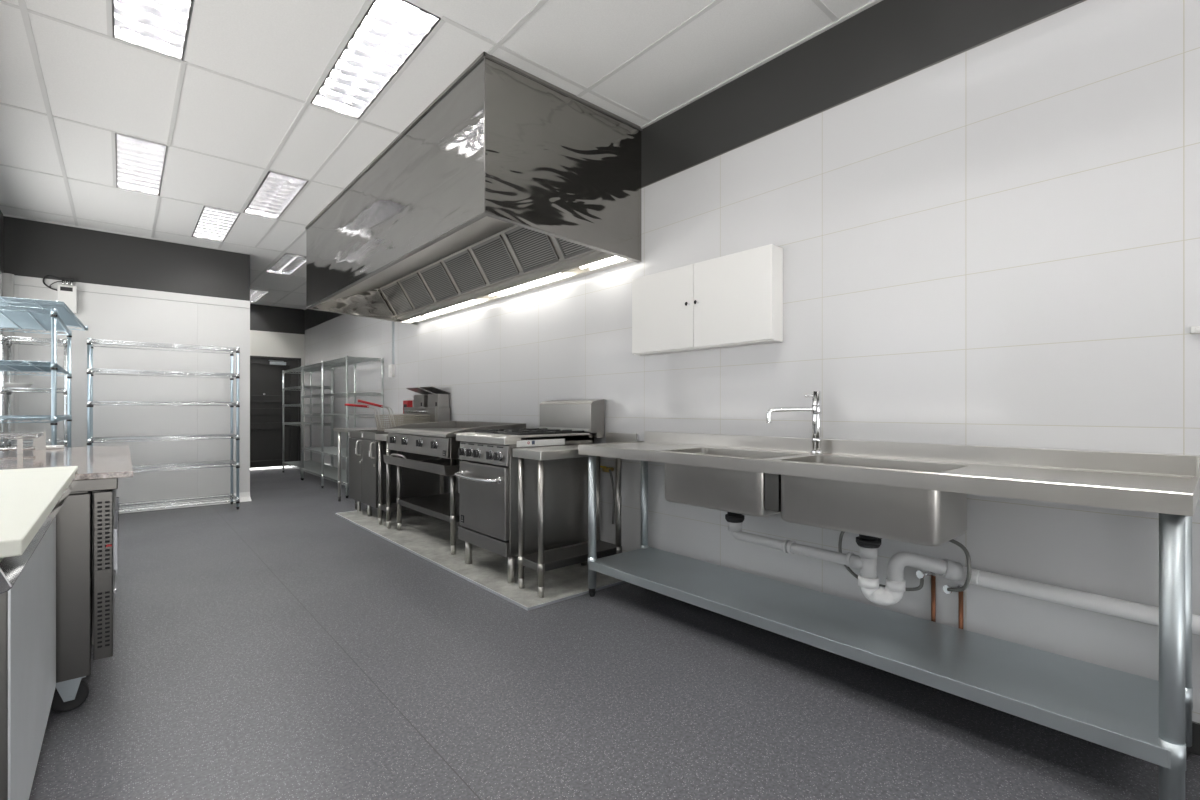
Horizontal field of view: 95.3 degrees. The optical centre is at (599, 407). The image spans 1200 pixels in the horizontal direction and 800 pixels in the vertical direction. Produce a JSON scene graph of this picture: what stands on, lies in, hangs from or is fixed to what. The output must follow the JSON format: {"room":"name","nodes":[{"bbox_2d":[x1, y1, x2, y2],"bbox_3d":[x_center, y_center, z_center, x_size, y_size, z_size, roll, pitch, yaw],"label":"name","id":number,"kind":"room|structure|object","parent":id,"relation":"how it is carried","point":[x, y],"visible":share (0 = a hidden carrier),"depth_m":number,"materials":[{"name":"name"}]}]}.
{"room":"commercial kitchen","nodes":[
{"label":"commercial kitchen","id":0,"kind":"room"},
{"bbox_2d":[0,210,2,334],"bbox_3d":[-2.119,-0.490,1.004,0.150,3.200,11.500,0,0,-41],"label":"wall","id":1,"kind":"structure","parent":0,"point":[1,213],"depth_m":5.19,"materials":[{"name":"grey paint"}]},
{"bbox_2d":[3,216,249,300],"bbox_3d":[-6.203,-1.690,7.328,2.023,0.800,3.700,0,0,-41],"label":"wall","id":2,"kind":"structure","parent":0,"point":[36,249],"depth_m":5.82,"materials":[{"name":"grey paint"}]},
{"bbox_2d":[14,275,249,502],"bbox_3d":[-6.201,-0.090,7.326,2.023,2.400,3.706,0,0,-41],"label":"wall","id":3,"kind":"structure","parent":0,"point":[119,314],"depth_m":6.00,"materials":[{"name":"white paint"}]},
{"bbox_2d":[2,273,13,447],"bbox_3d":[-5.705,-0.090,5.267,0.090,2.400,0.090,0,0,-41],"label":"wall","id":4,"kind":"structure","parent":3,"relation":"attached to","point":[7,279],"depth_m":5.24,"materials":[{"name":"white paint"}]},
{"bbox_2d":[43,275,76,313],"bbox_3d":[-5.424,-1.145,5.494,0.248,0.369,0.086,0,0,-41],"label":"box","id":5,"kind":"object","parent":3,"relation":"attached to","point":[67,293],"visible":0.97,"depth_m":5.51,"materials":[{"name":"white plastic"}]},
{"bbox_2d":[119,492,251,513],"bbox_3d":[-4.949,1.060,5.894,2.023,0.099,0.110,0,0,-41],"label":"baseboard","id":6,"kind":"structure","parent":3,"relation":"attached to","point":[244,496],"depth_m":6.15,"materials":[{"name":"white"}]},
{"bbox_2d":[250,304,304,460],"bbox_3d":[-6.205,-0.490,9.883,1.737,3.200,0.150,0,0,-41],"label":"wall","id":7,"kind":"structure","parent":0,"point":[262,343],"depth_m":10.05,"materials":[{"name":"white paint"}]},
{"bbox_2d":[250,466,292,469],"bbox_3d":[-6.164,1.092,9.889,1.262,0.030,0.035,0,0,-41],"label":"trim","id":8,"kind":"structure","parent":7,"relation":"attached to","point":[277,466],"depth_m":9.97,"materials":[{"name":"white"}]},
{"bbox_2d":[250,356,300,467],"bbox_3d":[-6.103,0.087,9.822,1.335,2.045,0.256,0,0,-41],"label":"door","id":9,"kind":"structure","parent":7,"relation":"in","point":[265,371],"depth_m":10.01,"materials":[{"name":"grey paint"}]},
{"bbox_2d":[0,0,872,308],"bbox_3d":[-1.928,-1.860,3.528,3.460,0.001,15.050,0,0,-41],"label":"ceiling","id":10,"kind":"structure","parent":0,"point":[285,47],"depth_m":3.15,"materials":[{"name":"tile"}]},
{"bbox_2d":[115,133,167,195],"bbox_3d":[-3.570,-1.913,4.244,0.288,0.113,1.218,0,0,-41],"label":"ceiling light","id":11,"kind":"object","parent":10,"relation":"attached to","point":[140,164],"visible":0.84,"depth_m":4.21,"materials":[{"name":"white plastic"}]},
{"bbox_2d":[112,0,194,60],"bbox_3d":[-1.939,-1.913,2.379,0.288,0.113,1.213,0,0,-41],"label":"ceiling light","id":12,"kind":"object","parent":10,"relation":"attached to","point":[160,26],"visible":0.99,"depth_m":2.69,"materials":[{"name":"white plastic"}]},
{"bbox_2d":[191,205,240,241],"bbox_3d":[-3.924,-1.913,5.569,0.288,0.113,1.218,0,0,-41],"label":"ceiling light","id":13,"kind":"object","parent":10,"relation":"attached to","point":[213,223],"visible":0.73,"depth_m":5.56,"materials":[{"name":"white plastic"}]},
{"bbox_2d":[250,289,268,302],"bbox_3d":[-5.791,-1.913,9.096,0.298,0.113,1.228,0,0,-41],"label":"ceiling light","id":14,"kind":"object","parent":10,"relation":"attached to","point":[255,295],"visible":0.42,"depth_m":9.04,"materials":[{"name":"white plastic"}]},
{"bbox_2d":[243,171,307,218],"bbox_3d":[-2.888,-1.913,4.840,0.288,0.113,1.218,0,0,-41],"label":"ceiling light","id":15,"kind":"object","parent":10,"relation":"attached to","point":[275,193],"visible":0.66,"depth_m":4.82,"materials":[{"name":"white plastic"}]},
{"bbox_2d":[266,253,305,274],"bbox_3d":[-4.054,-1.913,7.108,0.298,0.113,1.208,0,0,-41],"label":"ceiling light","id":16,"kind":"object","parent":10,"relation":"attached to","point":[288,263],"visible":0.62,"depth_m":7.13,"materials":[{"name":"white plastic"}]},
{"bbox_2d":[310,0,440,118],"bbox_3d":[-1.262,-1.913,2.971,0.288,0.113,1.213,0,0,-41],"label":"ceiling light","id":17,"kind":"object","parent":10,"relation":"attached to","point":[389,32],"visible":0.85,"depth_m":2.92,"materials":[{"name":"white plastic"}]},
{"bbox_2d":[0,0,882,309],"bbox_3d":[-1.928,-1.865,3.528,3.460,0.030,15.050,0,0,-41],"label":"grid","id":18,"kind":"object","parent":10,"relation":"attached to","point":[22,6],"depth_m":3.16,"materials":[{"name":"white metal"}]},
{"bbox_2d":[305,52,641,324],"bbox_3d":[-1.375,-1.416,4.627,1.178,0.888,3.687,0,0,-41],"label":"extractor hood","id":19,"kind":"object","parent":10,"relation":"hanging from","point":[503,146],"visible":1,"depth_m":3.51,"materials":[{"name":"metal"}]},
{"bbox_2d":[425,300,474,315],"bbox_3d":[-1.534,-1.018,5.512,0.075,0.051,1.080,0,0,-41],"label":"strip light","id":20,"kind":"object","parent":19,"relation":"attached to","point":[462,304],"depth_m":5.47,"materials":[{"name":"white plastic"}]},
{"bbox_2d":[489,273,560,296],"bbox_3d":[-0.639,-1.018,4.488,0.075,0.051,1.040,0,0,-41],"label":"strip light","id":21,"kind":"object","parent":19,"relation":"attached to","point":[551,277],"depth_m":4.45,"materials":[{"name":"white plastic"}]},
{"bbox_2d":[580,256,619,268],"bbox_3d":[-0.001,-1.018,3.758,0.075,0.051,0.420,0,0,-41],"label":"strip light","id":22,"kind":"object","parent":19,"relation":"attached to","point":[604,261],"depth_m":3.76,"materials":[{"name":"white plastic"}]},
{"bbox_2d":[29,467,1199,799],"bbox_3d":[-1.928,1.164,3.528,3.860,0.132,15.450,0,0,-41],"label":"floor","id":23,"kind":"structure","parent":0,"point":[277,646],"depth_m":2.10,"materials":[{"name":"plastic"}]},
{"bbox_2d":[0,335,66,447],"bbox_3d":[-5.338,0.227,5.189,0.445,1.767,0.435,0,0,-41],"label":"wire shelving","id":24,"kind":"object","parent":23,"relation":"on","point":[8,442],"visible":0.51,"depth_m":5.16,"materials":[{"name":"silver metal"}]},
{"bbox_2d":[4,383,32,387],"bbox_3d":[-5.447,-0.209,5.094,0.244,0.044,0.244,0,0,-41],"label":"tray","id":25,"kind":"object","parent":24,"relation":"on","point":[6,385],"visible":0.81,"depth_m":5.04,"materials":[{"name":"white plastic"}]},
{"bbox_2d":[0,486,70,799],"bbox_3d":[-1.674,0.679,1.175,0.705,0.862,1.372,0,0,-41],"label":"cabinet","id":26,"kind":"object","parent":23,"relation":"on","point":[27,580],"depth_m":1.28,"materials":[{"name":"metal"}]},
{"bbox_2d":[0,466,77,557],"bbox_3d":[-1.683,0.232,1.298,0.575,0.028,1.530,0,0,-41],"label":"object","id":27,"kind":"object","parent":26,"relation":"on","point":[28,496],"visible":1,"depth_m":1.30,"materials":[{"name":"white plastic"}]},
{"bbox_2d":[0,296,87,446],"bbox_3d":[-4.499,0.174,4.335,0.596,1.872,1.579,0,0,-41],"label":"wire shelving","id":28,"kind":"object","parent":23,"relation":"on","point":[17,317],"depth_m":4.16,"materials":[{"name":"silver metal"}]},
{"bbox_2d":[0,445,132,711],"bbox_3d":[-2.693,0.672,2.467,0.872,0.875,1.900,0,0,-41],"label":"fridge","id":29,"kind":"object","parent":23,"relation":"on","point":[87,522],"visible":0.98,"depth_m":2.00,"materials":[{"name":"grey metal"}]},
{"bbox_2d":[0,431,45,453],"bbox_3d":[-3.223,0.183,2.816,0.497,0.103,0.326,0,0,-41],"label":"tray stand","id":30,"kind":"object","parent":29,"relation":"on","point":[39,437],"visible":1,"depth_m":2.85,"materials":[{"name":"silver metal"}]},
{"bbox_2d":[46,445,63,448],"bbox_3d":[-3.170,0.227,3.160,0.105,0.017,0.070,0,0,-41],"label":"block","id":31,"kind":"object","parent":29,"relation":"on","point":[51,446],"visible":0.76,"depth_m":3.15,"materials":[{"name":"white plastic"}]},
{"bbox_2d":[87,338,239,512],"bbox_3d":[-4.556,0.222,5.760,1.225,1.777,0.465,0,0,-41],"label":"wire shelving","id":32,"kind":"object","parent":23,"relation":"on","point":[90,439],"visible":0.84,"depth_m":5.74,"materials":[{"name":"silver metal"}]},
{"bbox_2d":[282,366,331,479],"bbox_3d":[-4.864,0.232,9.069,0.465,1.757,1.315,0,0,-41],"label":"wire shelving","id":33,"kind":"object","parent":23,"relation":"on","point":[309,463],"visible":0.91,"depth_m":9.14,"materials":[{"name":"grey metal"}]},
{"bbox_2d":[301,355,383,497],"bbox_3d":[-3.680,0.232,7.714,0.465,1.757,2.235,0,0,-41],"label":"wire shelving","id":34,"kind":"object","parent":23,"relation":"on","point":[331,472],"visible":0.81,"depth_m":7.57,"materials":[{"name":"grey metal"}]},
{"bbox_2d":[333,427,389,508],"bbox_3d":[-2.701,0.676,6.511,0.660,0.868,0.840,0,0,-41],"label":"side table","id":35,"kind":"object","parent":23,"relation":"on","point":[339,430],"visible":0.41,"depth_m":6.50,"materials":[{"name":"metal"}]},
{"bbox_2d":[348,386,449,515],"bbox_3d":[-2.150,0.439,5.784,0.776,1.319,0.900,0,0,-41],"label":"fryer","id":36,"kind":"object","parent":23,"relation":"on","point":[363,446],"visible":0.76,"depth_m":5.60,"materials":[{"name":"metal"}]},
{"bbox_2d":[345,403,413,430],"bbox_3d":[-2.325,0.097,5.743,0.668,0.287,0.237,0,0,-41],"label":"basket","id":37,"kind":"object","parent":36,"relation":"on","point":[379,418],"visible":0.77,"depth_m":5.74,"materials":[{"name":"silver metal"}]},
{"bbox_2d":[358,400,430,427],"bbox_3d":[-2.090,0.080,5.531,0.683,0.322,0.246,0,0,-41],"label":"basket","id":38,"kind":"object","parent":36,"relation":"on","point":[361,401],"visible":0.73,"depth_m":5.55,"materials":[{"name":"silver metal"}]},
{"bbox_2d":[375,434,449,527],"bbox_3d":[-1.736,0.634,5.315,0.780,0.928,0.300,0,0,-41],"label":"bench","id":39,"kind":"object","parent":23,"relation":"on","point":[389,507],"visible":0.4,"depth_m":5.14,"materials":[{"name":"metal"}]},
{"bbox_2d":[375,434,387,440],"bbox_3d":[-1.736,0.274,5.315,0.780,0.052,0.300,0,0,-41],"label":"countertop","id":40,"kind":"structure","parent":39,"relation":"on","point":[383,437],"depth_m":5.06,"materials":[{"name":"metal"}]},
{"bbox_2d":[383,451,460,554],"bbox_3d":[-1.279,0.739,4.658,0.683,0.718,1.232,0,0,-41],"label":"stand","id":41,"kind":"object","parent":23,"relation":"on","point":[446,507],"visible":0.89,"depth_m":4.53,"materials":[{"name":"metal"}]},
{"bbox_2d":[383,455,460,475],"bbox_3d":[-1.288,0.457,4.650,0.660,0.077,1.232,0,0,-41],"label":"drip tray","id":42,"kind":"object","parent":41,"relation":"on","point":[446,467],"depth_m":4.38,"materials":[{"name":"metal"}]},
{"bbox_2d":[384,421,525,458],"bbox_3d":[-1.269,0.250,4.667,0.720,0.250,1.228,0,0,-41],"label":"griddle","id":43,"kind":"object","parent":41,"relation":"on","point":[436,439],"visible":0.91,"depth_m":4.44,"materials":[{"name":"metal"}]},
{"bbox_2d":[335,508,625,610],"bbox_3d":[-1.228,1.102,4.651,0.927,0.014,3.596,0,0,-41],"label":"trim","id":44,"kind":"structure","parent":23,"relation":"on","point":[367,529],"depth_m":3.41,"materials":[{"name":"metal"}]},
{"bbox_2d":[454,399,604,583],"bbox_3d":[-0.516,0.518,3.847,0.869,1.160,0.683,0,0,-41],"label":"oven range","id":45,"kind":"object","parent":23,"relation":"on","point":[488,474],"visible":0.97,"depth_m":3.63,"materials":[{"name":"metal"}]},
{"bbox_2d":[456,432,589,444],"bbox_3d":[-0.529,0.201,3.854,0.725,0.057,0.654,0,0,-41],"label":"cooktop","id":46,"kind":"object","parent":45,"relation":"in","point":[468,438],"depth_m":3.61,"materials":[{"name":"metal"}]},
{"bbox_2d":[513,432,636,597],"bbox_3d":[-0.144,0.634,3.493,0.780,0.928,0.300,0,0,-41],"label":"bench","id":47,"kind":"object","parent":23,"relation":"on","point":[541,562],"visible":0.65,"depth_m":3.33,"materials":[{"name":"metal"}]},
{"bbox_2d":[513,445,587,459],"bbox_3d":[-0.144,0.274,3.493,0.780,0.052,0.300,0,0,-41],"label":"countertop","id":48,"kind":"structure","parent":47,"relation":"on","point":[568,451],"depth_m":3.25,"materials":[{"name":"metal"}]},
{"bbox_2d":[578,431,1199,799],"bbox_3d":[0.895,0.631,2.502,0.550,0.958,2.480,0,0,-41],"label":"bench","id":49,"kind":"object","parent":23,"relation":"on","point":[915,493],"visible":1,"depth_m":2.02,"materials":[{"name":"metal"}]},
{"bbox_2d":[766,391,822,454],"bbox_3d":[0.928,0.072,2.606,0.275,0.304,0.056,0,0,-7],"label":"tap","id":50,"kind":"object","parent":49,"relation":"on","point":[816,408],"visible":1,"depth_m":2.60,"materials":[{"name":"silver metal"}]},
{"bbox_2d":[578,441,1199,515],"bbox_3d":[0.891,0.246,2.498,0.540,0.058,2.480,0,0,-41],"label":"countertop","id":51,"kind":"structure","parent":49,"relation":"on","point":[1156,494],"depth_m":1.82,"materials":[{"name":"metal"}]},
{"bbox_2d":[725,512,1199,634],"bbox_3d":[1.468,0.650,2.069,2.193,0.318,0.246,0,0,40],"label":"pipe","id":52,"kind":"object","parent":49,"relation":"attached to","point":[866,562],"visible":0.98,"depth_m":2.19,"materials":[{"name":"white plastic"}]},
{"bbox_2d":[725,512,744,522],"bbox_3d":[0.681,0.531,2.762,0.095,0.082,0.095,0,0,-41],"label":"outlet","id":53,"kind":"object","parent":52,"relation":"attached to","point":[730,517],"depth_m":2.73,"materials":[{"name":"black plastic"}]},
{"bbox_2d":[856,534,880,547],"bbox_3d":[1.113,0.531,2.267,0.095,0.082,0.095,0,0,-41],"label":"outlet","id":54,"kind":"object","parent":52,"relation":"attached to","point":[864,541],"depth_m":2.23,"materials":[{"name":"black plastic"}]},
{"bbox_2d":[887,552,946,581],"bbox_3d":[1.306,0.653,2.219,0.267,0.135,0.063,0,0,6],"label":"drain pipe","id":55,"kind":"object","parent":52,"relation":"attached to","point":[896,564],"depth_m":2.20,"materials":[{"name":"grey plastic"}]},
{"bbox_2d":[305,0,1199,722],"bbox_3d":[-0.618,-0.490,4.772,0.150,3.200,15.200,0,0,-41],"label":"wall","id":56,"kind":"structure","parent":0,"point":[996,242],"depth_m":2.34,"materials":[{"name":"white tile"}]},
{"bbox_2d":[388,321,394,376],"bbox_3d":[-2.642,-0.926,6.934,0.051,1.072,0.120,0,0,-41],"label":"conduit","id":57,"kind":"object","parent":56,"relation":"attached to","point":[391,368],"visible":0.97,"depth_m":6.91,"materials":[{"name":"metal"}]},
{"bbox_2d":[388,364,394,376],"bbox_3d":[-2.639,-0.470,6.937,0.044,0.160,0.120,0,0,-41],"label":"switch","id":58,"kind":"object","parent":57,"relation":"attached to","point":[391,368],"depth_m":6.90,"materials":[{"name":"white plastic"}]},
{"bbox_2d":[403,400,412,413],"bbox_3d":[-2.295,-0.010,6.534,0.068,0.160,0.140,0,0,-41],"label":"alarm box","id":59,"kind":"object","parent":56,"relation":"attached to","point":[406,403],"visible":0.62,"depth_m":6.49,"materials":[{"name":"red plastic"}]},
{"bbox_2d":[600,466,614,523],"bbox_3d":[0.053,0.608,3.825,0.084,0.406,0.110,0,0,-41],"label":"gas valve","id":60,"kind":"object","parent":56,"relation":"attached to","point":[604,468],"visible":0.89,"depth_m":3.80,"materials":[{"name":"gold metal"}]},
{"bbox_2d":[606,432,636,442],"bbox_3d":[0.145,0.209,3.746,0.012,0.078,0.300,0,0,-41],"label":"backsplash","id":61,"kind":"structure","parent":56,"relation":"attached to","point":[611,437],"depth_m":3.74,"materials":[{"name":"metal"}]},
{"bbox_2d":[307,0,1085,329],"bbox_3d":[-0.626,-1.462,4.665,0.003,0.006,15.050,0,0,-41],"label":"trim","id":62,"kind":"structure","parent":56,"relation":"attached to","point":[1081,1],"depth_m":2.45,"materials":[{"name":"metal"}]},
{"bbox_2d":[632,244,782,355],"bbox_3d":[0.571,-0.591,3.195,0.133,0.492,1.016,0,0,-41],"label":"upper cabinet","id":63,"kind":"object","parent":56,"relation":"attached to","point":[736,299],"visible":1,"depth_m":3.07,"materials":[{"name":"white laminate"}]},
{"bbox_2d":[644,431,1199,478],"bbox_3d":[1.091,0.195,2.650,0.060,0.085,2.445,0,0,-41],"label":"backsplash","id":64,"kind":"structure","parent":56,"relation":"attached to","point":[1150,464],"depth_m":2.19,"materials":[{"name":"metal"}]},
{"bbox_2d":[916,570,935,621],"bbox_3d":[1.382,0.896,2.314,0.082,0.427,0.034,0,0,-19],"label":"copper pipe","id":65,"kind":"object","parent":56,"relation":"attached to","point":[920,574],"visible":0.71,"depth_m":2.31,"materials":[{"name":"brown metal"}]},
{"bbox_2d":[838,531,923,590],"bbox_3d":[1.226,0.647,2.405,0.342,0.281,0.030,0,0,37],"label":"hose","id":66,"kind":"object","parent":65,"relation":"attached to","point":[920,586],"visible":0.63,"depth_m":2.46,"materials":[{"name":"grey"}]},
{"bbox_2d":[943,584,962,628],"bbox_3d":[1.448,0.915,2.237,0.082,0.389,0.034,0,0,-19],"label":"copper pipe","id":67,"kind":"object","parent":56,"relation":"attached to","point":[960,594],"visible":0.46,"depth_m":2.23,"materials":[{"name":"brown metal"}]},
{"bbox_2d":[879,538,970,591],"bbox_3d":[1.340,0.621,2.289,0.041,0.242,0.371,0,0,-42],"label":"hose","id":68,"kind":"object","parent":67,"relation":"attached to","point":[968,559],"visible":0.47,"depth_m":2.16,"materials":[{"name":"grey"}]},
{"bbox_2d":[1190,721,1199,755],"bbox_3d":[2.315,1.060,1.293,0.012,0.099,6.100,0,0,-41],"label":"baseboard","id":69,"kind":"structure","parent":56,"relation":"attached to","point":[1195,748],"depth_m":1.75,"materials":[{"name":"grey paint"}]},
{"bbox_2d":[1190,326,1199,333],"bbox_3d":[1.910,-0.251,1.748,0.021,0.022,0.030,0,0,-41],"label":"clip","id":70,"kind":"object","parent":56,"relation":"attached to","point":[1193,329],"visible":1,"depth_m":1.75,"materials":[{"name":"white plastic"}]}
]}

